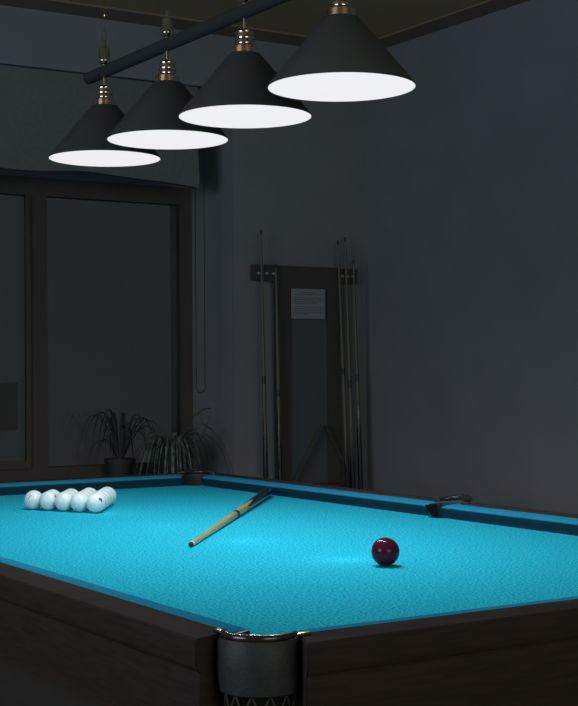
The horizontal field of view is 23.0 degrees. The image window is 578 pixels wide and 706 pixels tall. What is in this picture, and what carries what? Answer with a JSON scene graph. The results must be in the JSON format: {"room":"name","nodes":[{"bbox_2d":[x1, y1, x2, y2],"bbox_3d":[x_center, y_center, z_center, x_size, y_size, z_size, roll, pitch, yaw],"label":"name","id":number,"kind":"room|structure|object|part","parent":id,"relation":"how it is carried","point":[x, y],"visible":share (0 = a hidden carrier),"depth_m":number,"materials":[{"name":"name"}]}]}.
{"room":"games hall","nodes":[
{"label":"games hall","id":0,"kind":"room"},
{"bbox_2d":[0,5,366,489],"bbox_3d":[-3.362,-0.369,6.909,8.985,3.610,0.800,0,-1,-32],"label":"wall","id":1,"kind":"structure","parent":0,"point":[302,185],"depth_m":8.48,"materials":[{"name":"grey paint"}]},
{"bbox_2d":[0,175,192,481],"bbox_3d":[-2.063,-0.126,7.888,3.428,1.790,0.095,0,-1,-32],"label":"window","id":2,"kind":"structure","parent":1,"relation":"in","point":[96,277],"depth_m":8.43,"materials":[{"name":"clear glass"}]},
{"bbox_3d":[-1.894,-0.124,8.002,0.885,1.582,0.006,0,-1,-32],"label":"pane","id":3,"kind":"part","parent":2,"relation":"part of","materials":[{"name":"clear glass"}]},
{"bbox_3d":[-1.051,-0.123,8.534,0.885,1.582,0.006,0,-1,-32],"label":"pane","id":4,"kind":"part","parent":2,"relation":"part of","materials":[{"name":"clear glass"}]},
{"bbox_2d":[0,65,204,392],"bbox_3d":[-1.865,-0.658,7.443,3.245,1.784,0.064,0,-1,-32],"label":"blind","id":5,"kind":"object","parent":1,"relation":"attached to","point":[39,108],"visible":0.65,"depth_m":7.80,"materials":[{"name":"fabric"}]},
{"bbox_3d":[-0.521,-0.657,8.294,0.062,1.784,0.004,0,-1,-32],"label":"pull cord","id":6,"kind":"part","parent":5,"relation":"part of","materials":[{"name":"black plastic"}]},
{"bbox_2d":[251,264,356,486],"bbox_3d":[0.110,0.204,8.542,0.800,1.458,0.129,0,-1,-32],"label":"cue rack","id":7,"kind":"object","parent":1,"relation":"attached to","point":[309,349],"visible":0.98,"depth_m":8.58,"materials":[{"name":"brown wood"}]},
{"bbox_2d":[260,230,267,477],"bbox_3d":[-0.149,0.089,8.346,0.034,1.632,0.034,0,-2,-26],"label":"billiard cue","id":8,"kind":"object","parent":7,"relation":"on","point":[264,409],"visible":0.82,"depth_m":8.33,"materials":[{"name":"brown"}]},
{"bbox_3d":[-0.147,-0.466,8.427,0.167,0.118,0.030,0,-1,-32],"label":"rail","id":9,"kind":"part","parent":7,"relation":"part of","materials":[{"name":"brown wood"}]},
{"bbox_2d":[275,264,282,479],"bbox_3d":[-0.058,0.187,8.394,0.035,1.435,0.070,0,-1,-8],"label":"billiard cue","id":10,"kind":"object","parent":7,"relation":"on","point":[279,436],"visible":0.73,"depth_m":8.39,"materials":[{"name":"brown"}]},
{"bbox_3d":[0.112,0.196,8.591,0.447,1.435,0.049,0,-1,-32],"label":"panel frame","id":11,"kind":"part","parent":7,"relation":"part of","materials":[{"name":"brown wood"}]},
{"bbox_2d":[291,288,324,318],"bbox_3d":[0.115,-0.297,8.571,0.244,0.180,0.001,0,-1,-32],"label":"notice sheet","id":12,"kind":"object","parent":7,"relation":"attached to","point":[305,303],"visible":1,"depth_m":8.57,"materials":[{"name":"grey paper"}]},
{"bbox_3d":[0.107,0.224,8.597,0.275,1.220,0.030,0,-1,-32],"label":"panel","id":13,"kind":"part","parent":7,"relation":"part of","materials":[{"name":"grey"}]},
{"bbox_2d":[293,424,344,482],"bbox_3d":[0.204,0.608,8.586,0.410,0.350,0.030,0,-1,-32],"label":"triangle","id":14,"kind":"object","parent":7,"relation":"on","point":[321,425],"visible":0.88,"depth_m":8.56,"materials":[{"name":"brown wood"}]},
{"bbox_2d":[337,241,349,487],"bbox_3d":[0.338,0.110,8.649,0.078,1.591,0.035,-1,-1,37],"label":"billiard cue","id":15,"kind":"object","parent":7,"relation":"on","point":[345,427],"visible":0.78,"depth_m":8.64,"materials":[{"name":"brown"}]},
{"bbox_3d":[0.358,-0.472,8.746,0.133,0.088,0.030,0,-1,-32],"label":"rail","id":16,"kind":"part","parent":7,"relation":"part of","materials":[{"name":"brown wood"}]},
{"bbox_2d":[344,237,355,488],"bbox_3d":[0.369,0.097,8.673,0.034,1.617,0.034,-3,-2,41],"label":"billiard cue","id":17,"kind":"object","parent":7,"relation":"on","point":[350,406],"visible":0.8,"depth_m":8.66,"materials":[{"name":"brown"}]},
{"bbox_2d":[352,260,363,488],"bbox_3d":[0.426,0.166,8.702,0.035,1.478,0.071,0,-1,-34],"label":"billiard cue","id":18,"kind":"object","parent":7,"relation":"on","point":[358,414],"visible":0.84,"depth_m":8.69,"materials":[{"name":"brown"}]},
{"bbox_3d":[-1.895,0.780,7.621,3.428,0.030,0.610,0,-1,-32],"label":"trim","id":19,"kind":"structure","parent":1,"relation":"attached to","visible":0},
{"bbox_2d":[74,409,162,475],"bbox_3d":[-0.973,0.545,8.262,0.550,0.444,0.396,0,-1,1],"label":"potted plant","id":20,"kind":"object","parent":19,"relation":"on","point":[118,466],"visible":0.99,"depth_m":8.25,"materials":[{"name":"green plant"}]},
{"bbox_3d":[-0.990,0.693,8.306,0.184,0.150,0.184,0,-1,-32],"label":"pot","id":21,"kind":"part","parent":20,"relation":"part of","materials":[{"name":"grey ceramic"}]},
{"bbox_2d":[131,408,233,474],"bbox_3d":[-0.642,0.613,8.265,0.637,0.580,0.540,0,-1,-14],"label":"spider plant","id":22,"kind":"object","parent":19,"relation":"on","point":[175,457],"visible":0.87,"depth_m":8.19,"materials":[{"name":"green plant"}]},
{"bbox_3d":[-0.676,0.670,8.268,0.216,0.190,0.216,0,-1,-32],"label":"pot","id":23,"kind":"part","parent":22,"relation":"part of","materials":[{"name":"grey"}]},
{"bbox_2d":[65,0,485,37],"bbox_3d":[-0.039,-1.996,1.465,8.785,0.060,12.000,0,-1,-32],"label":"ceiling","id":24,"kind":"structure","parent":0,"point":[382,17],"depth_m":7.81,"materials":[{"name":"grey paint"}]},
{"bbox_2d":[48,0,415,166],"bbox_3d":[-0.273,-1.328,4.629,0.417,1.196,1.974,0,-1,-32],"label":"light","id":25,"kind":"object","parent":24,"relation":"hanging from","point":[341,59],"visible":1,"depth_m":4.37,"materials":[{"name":"grey metal"}]},
{"bbox_3d":[-0.686,-0.822,5.281,0.417,0.198,0.417,0,-1,-32],"label":"lamp shade","id":26,"kind":"part","parent":25,"relation":"part of","materials":[{"name":"black metal"}]},
{"bbox_2d":[93,77,115,104],"bbox_3d":[-0.687,-0.976,5.283,0.082,0.114,0.082,0,-1,-32],"label":"socket","id":27,"kind":"object","parent":25,"relation":"attached to","point":[104,96],"depth_m":5.26,"materials":[{"name":"gold metal"}]},
{"bbox_2d":[49,150,159,166],"bbox_3d":[-0.685,-0.725,5.280,0.410,0.004,0.410,0,-1,-32],"label":"diffuser","id":28,"kind":"object","parent":25,"relation":"attached to","point":[96,158],"depth_m":5.25,"materials":[{"name":"white plastic"}]},
{"bbox_3d":[-0.691,-1.538,5.290,0.090,0.753,0.090,0,-1,-32],"label":"chain","id":29,"kind":"part","parent":25,"relation":"part of","materials":[{"name":"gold metal"}]},
{"bbox_2d":[155,51,178,80],"bbox_3d":[-0.416,-0.982,4.854,0.082,0.116,0.082,0,-1,-32],"label":"socket","id":30,"kind":"object","parent":25,"relation":"attached to","point":[167,68],"depth_m":4.83,"materials":[{"name":"gold metal"}]},
{"bbox_3d":[-0.415,-0.827,4.853,0.417,0.198,0.417,0,-1,-32],"label":"lamp shade","id":31,"kind":"part","parent":25,"relation":"part of","materials":[{"name":"black metal"}]},
{"bbox_2d":[107,130,227,148],"bbox_3d":[-0.414,-0.730,4.851,0.410,0.004,0.410,0,-1,-32],"label":"diffuser","id":32,"kind":"object","parent":25,"relation":"attached to","point":[145,139],"depth_m":4.82,"materials":[{"name":"white plastic"}]},
{"bbox_3d":[-0.137,-0.833,4.412,0.417,0.198,0.417,0,-1,-32],"label":"lamp shade","id":33,"kind":"part","parent":25,"relation":"part of","materials":[{"name":"black metal"}]},
{"bbox_2d":[232,18,257,51],"bbox_3d":[-0.138,-0.989,4.414,0.082,0.118,0.082,0,-1,-32],"label":"socket","id":34,"kind":"object","parent":25,"relation":"attached to","point":[244,38],"depth_m":4.39,"materials":[{"name":"gold metal"}]},
{"bbox_2d":[179,105,310,127],"bbox_3d":[-0.136,-0.735,4.411,0.410,0.004,0.410,0,-1,-32],"label":"diffuser","id":35,"kind":"object","parent":25,"relation":"attached to","point":[220,116],"depth_m":4.39,"materials":[{"name":"white plastic"}]},
{"bbox_2d":[326,0,355,15],"bbox_3d":[0.145,-0.996,3.966,0.082,0.118,0.082,0,-1,-32],"label":"socket","id":36,"kind":"object","parent":25,"relation":"attached to","point":[337,7],"depth_m":3.93,"materials":[{"name":"gold metal"}]},
{"bbox_3d":[0.146,-0.840,3.964,0.417,0.198,0.417,0,-1,-32],"label":"lamp shade","id":37,"kind":"part","parent":25,"relation":"part of","materials":[{"name":"black metal"}]},
{"bbox_2d":[268,72,414,101],"bbox_3d":[0.147,-0.743,3.963,0.410,0.004,0.410,0,-1,-32],"label":"diffuser","id":38,"kind":"object","parent":25,"relation":"attached to","point":[309,86],"depth_m":3.94,"materials":[{"name":"white plastic"}]},
{"bbox_2d":[365,0,577,513],"bbox_3d":[3.770,-0.457,3.845,0.200,3.610,12.000,0,-1,-32],"label":"wall","id":39,"kind":"structure","parent":0,"point":[471,172],"depth_m":7.93,"materials":[{"name":"grey paint"}]},
{"bbox_2d":[0,0,529,47],"bbox_3d":[-0.039,-1.960,1.464,8.785,0.012,12.000,0,-1,-32],"label":"trim","id":40,"kind":"structure","parent":39,"relation":"attached to","point":[486,7],"depth_m":7.92,"materials":[{"name":"brown"}]},
{"bbox_3d":[-0.145,1.400,1.814,8.985,0.100,12.800,0,-1,-32],"label":"floor","id":41,"kind":"structure","parent":0,"visible":0},
{"bbox_2d":[0,470,577,705],"bbox_3d":[-0.237,0.948,4.572,2.102,0.874,3.852,0,-1,-32],"label":"table","id":42,"kind":"object","parent":41,"relation":"on","point":[288,602],"visible":1,"depth_m":3.28,"materials":[{"name":"teal fabric"}]},
{"bbox_2d":[24,490,41,509],"bbox_3d":[-0.980,0.564,5.452,0.074,0.074,0.074,0,-1,-32],"label":"ball","id":43,"kind":"object","parent":42,"relation":"on","point":[31,499],"visible":0.94,"depth_m":5.42,"materials":[{"name":"white plastic"}]},
{"bbox_2d":[39,491,56,509],"bbox_3d":[-0.915,0.564,5.415,0.074,0.074,0.074,0,-1,-32],"label":"ball","id":44,"kind":"object","parent":42,"relation":"on","point":[47,499],"visible":0.93,"depth_m":5.39,"materials":[{"name":"white plastic"}]},
{"bbox_2d":[55,492,71,510],"bbox_3d":[-0.851,0.563,5.378,0.074,0.074,0.074,0,-1,-32],"label":"ball","id":45,"kind":"object","parent":42,"relation":"on","point":[62,500],"visible":0.89,"depth_m":5.35,"materials":[{"name":"white plastic"}]},
{"bbox_2d":[63,490,74,508],"bbox_3d":[-0.850,0.564,5.453,0.074,0.074,0.074,0,-1,-32],"label":"ball","id":46,"kind":"object","parent":42,"relation":"on","point":[69,491],"visible":0.2,"depth_m":5.44,"materials":[{"name":"white plastic"}]},
{"bbox_2d":[70,492,87,511],"bbox_3d":[-0.786,0.562,5.341,0.074,0.074,0.074,0,-1,-32],"label":"ball","id":47,"kind":"object","parent":42,"relation":"on","point":[78,500],"visible":0.94,"depth_m":5.31,"materials":[{"name":"white plastic"}]},
{"bbox_2d":[78,491,90,496],"bbox_3d":[-0.785,0.563,5.416,0.074,0.074,0.074,0,-1,-32],"label":"ball","id":48,"kind":"object","parent":42,"relation":"on","point":[88,494],"visible":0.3,"depth_m":5.40,"materials":[{"name":"white plastic"}]},
{"bbox_3d":[-1.244,0.667,6.166,1.789,0.211,0.091,0,-1,-32],"label":"wooden rail","id":49,"kind":"part","parent":42,"relation":"part of","materials":[{"name":"brown wood"}]},
{"bbox_2d":[0,474,181,495],"bbox_3d":[-1.204,0.591,6.103,1.707,0.060,0.060,0,-1,-32],"label":"cushion","id":50,"kind":"object","parent":42,"relation":"on","point":[164,480],"depth_m":6.31,"materials":[{"name":"fabric"}]},
{"bbox_2d":[86,493,105,512],"bbox_3d":[-0.722,0.561,5.304,0.074,0.074,0.074,0,-1,-32],"label":"ball","id":51,"kind":"object","parent":42,"relation":"on","point":[96,502],"visible":1,"depth_m":5.28,"materials":[{"name":"white plastic"}]},
{"bbox_2d":[94,491,108,509],"bbox_3d":[-0.721,0.562,5.379,0.074,0.074,0.074,0,-1,-32],"label":"ball","id":52,"kind":"object","parent":42,"relation":"on","point":[99,492],"visible":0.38,"depth_m":5.37,"materials":[{"name":"white plastic"}]},
{"bbox_2d":[96,490,110,507],"bbox_3d":[-0.720,0.563,5.453,0.074,0.074,0.074,0,-1,-32],"label":"ball","id":53,"kind":"object","parent":42,"relation":"on","point":[104,491],"visible":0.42,"depth_m":5.44,"materials":[{"name":"white plastic"}]},
{"bbox_2d":[100,488,113,505],"bbox_3d":[-0.719,0.564,5.528,0.074,0.074,0.074,0,-1,-32],"label":"ball","id":54,"kind":"object","parent":42,"relation":"on","point":[106,489],"visible":0.29,"depth_m":5.51,"materials":[{"name":"white plastic"}]},
{"bbox_2d":[103,487,116,503],"bbox_3d":[-0.718,0.565,5.602,0.074,0.074,0.074,0,-1,-32],"label":"ball","id":55,"kind":"object","parent":42,"relation":"on","point":[109,488],"visible":0.27,"depth_m":5.59,"materials":[{"name":"white plastic"}]},
{"bbox_3d":[-0.583,0.626,3.261,0.091,0.211,1.708,0,-1,-32],"label":"wooden rail","id":56,"kind":"part","parent":42,"relation":"part of","materials":[{"name":"brown wood"}]},
{"bbox_2d":[0,556,245,632],"bbox_3d":[-0.538,0.552,3.332,0.060,0.060,1.695,0,-1,-32],"label":"cushion","id":57,"kind":"object","parent":42,"relation":"on","point":[177,613],"depth_m":3.00,"materials":[{"name":"fabric"}]},
{"bbox_3d":[-0.238,0.771,4.575,1.975,0.309,3.750,0,-1,-32],"label":"table frame","id":58,"kind":"part","parent":42,"relation":"part of","materials":[{"name":"brown wood"}]},
{"bbox_3d":[-0.126,0.505,2.582,0.012,0.006,0.033,0,-1,-29],"label":"brass plate","id":59,"kind":"part","parent":42,"relation":"part of","materials":[{"name":"beige"}]},
{"bbox_2d":[188,487,272,546],"bbox_3d":[-0.191,0.577,5.090,0.039,0.039,1.704,0,0,7],"label":"billiard cue","id":60,"kind":"object","parent":42,"relation":"on","point":[267,492],"visible":1,"depth_m":5.05,"materials":[{"name":"beige wood"}]},
{"bbox_3d":[0.024,0.504,2.548,0.033,0.006,0.012,0,-1,-36],"label":"brass plate","id":61,"kind":"part","parent":42,"relation":"part of","materials":[{"name":"beige"}]},
{"bbox_2d":[202,475,436,517],"bbox_3d":[0.059,0.579,5.823,0.060,0.060,1.695,0,-1,-32],"label":"cushion","id":62,"kind":"object","parent":42,"relation":"on","point":[418,507],"depth_m":5.63,"materials":[{"name":"fabric"}]},
{"bbox_3d":[0.105,0.654,5.891,0.091,0.211,1.708,0,-1,-32],"label":"wooden rail","id":63,"kind":"part","parent":42,"relation":"part of","materials":[{"name":"brown wood"}]},
{"bbox_2d":[371,537,399,565],"bbox_3d":[0.259,0.534,3.814,0.076,0.076,0.076,0,-1,-32],"label":"ball","id":64,"kind":"object","parent":42,"relation":"on","point":[385,551],"visible":1,"depth_m":3.79,"materials":[{"name":"red plastic"}]},
{"bbox_3d":[0.765,0.613,2.987,1.789,0.211,0.091,0,-1,-32],"label":"wooden rail","id":65,"kind":"part","parent":42,"relation":"part of","materials":[{"name":"brown wood"}]},
{"bbox_2d":[298,596,577,631],"bbox_3d":[0.724,0.539,3.051,1.707,0.060,0.060,0,-1,-32],"label":"cushion","id":66,"kind":"object","parent":42,"relation":"on","point":[486,609],"depth_m":2.75,"materials":[{"name":"fabric"}]},
{"bbox_2d":[442,504,577,535],"bbox_3d":[1.013,0.553,4.312,0.060,0.060,1.695,0,-1,-32],"label":"cushion","id":67,"kind":"object","parent":42,"relation":"on","point":[536,522],"depth_m":4.71,"materials":[{"name":"fabric"}]},
{"bbox_3d":[1.096,0.627,4.322,0.091,0.211,1.708,0,-1,-32],"label":"wooden rail","id":68,"kind":"part","parent":42,"relation":"part of","materials":[{"name":"brown wood"}]}
]}

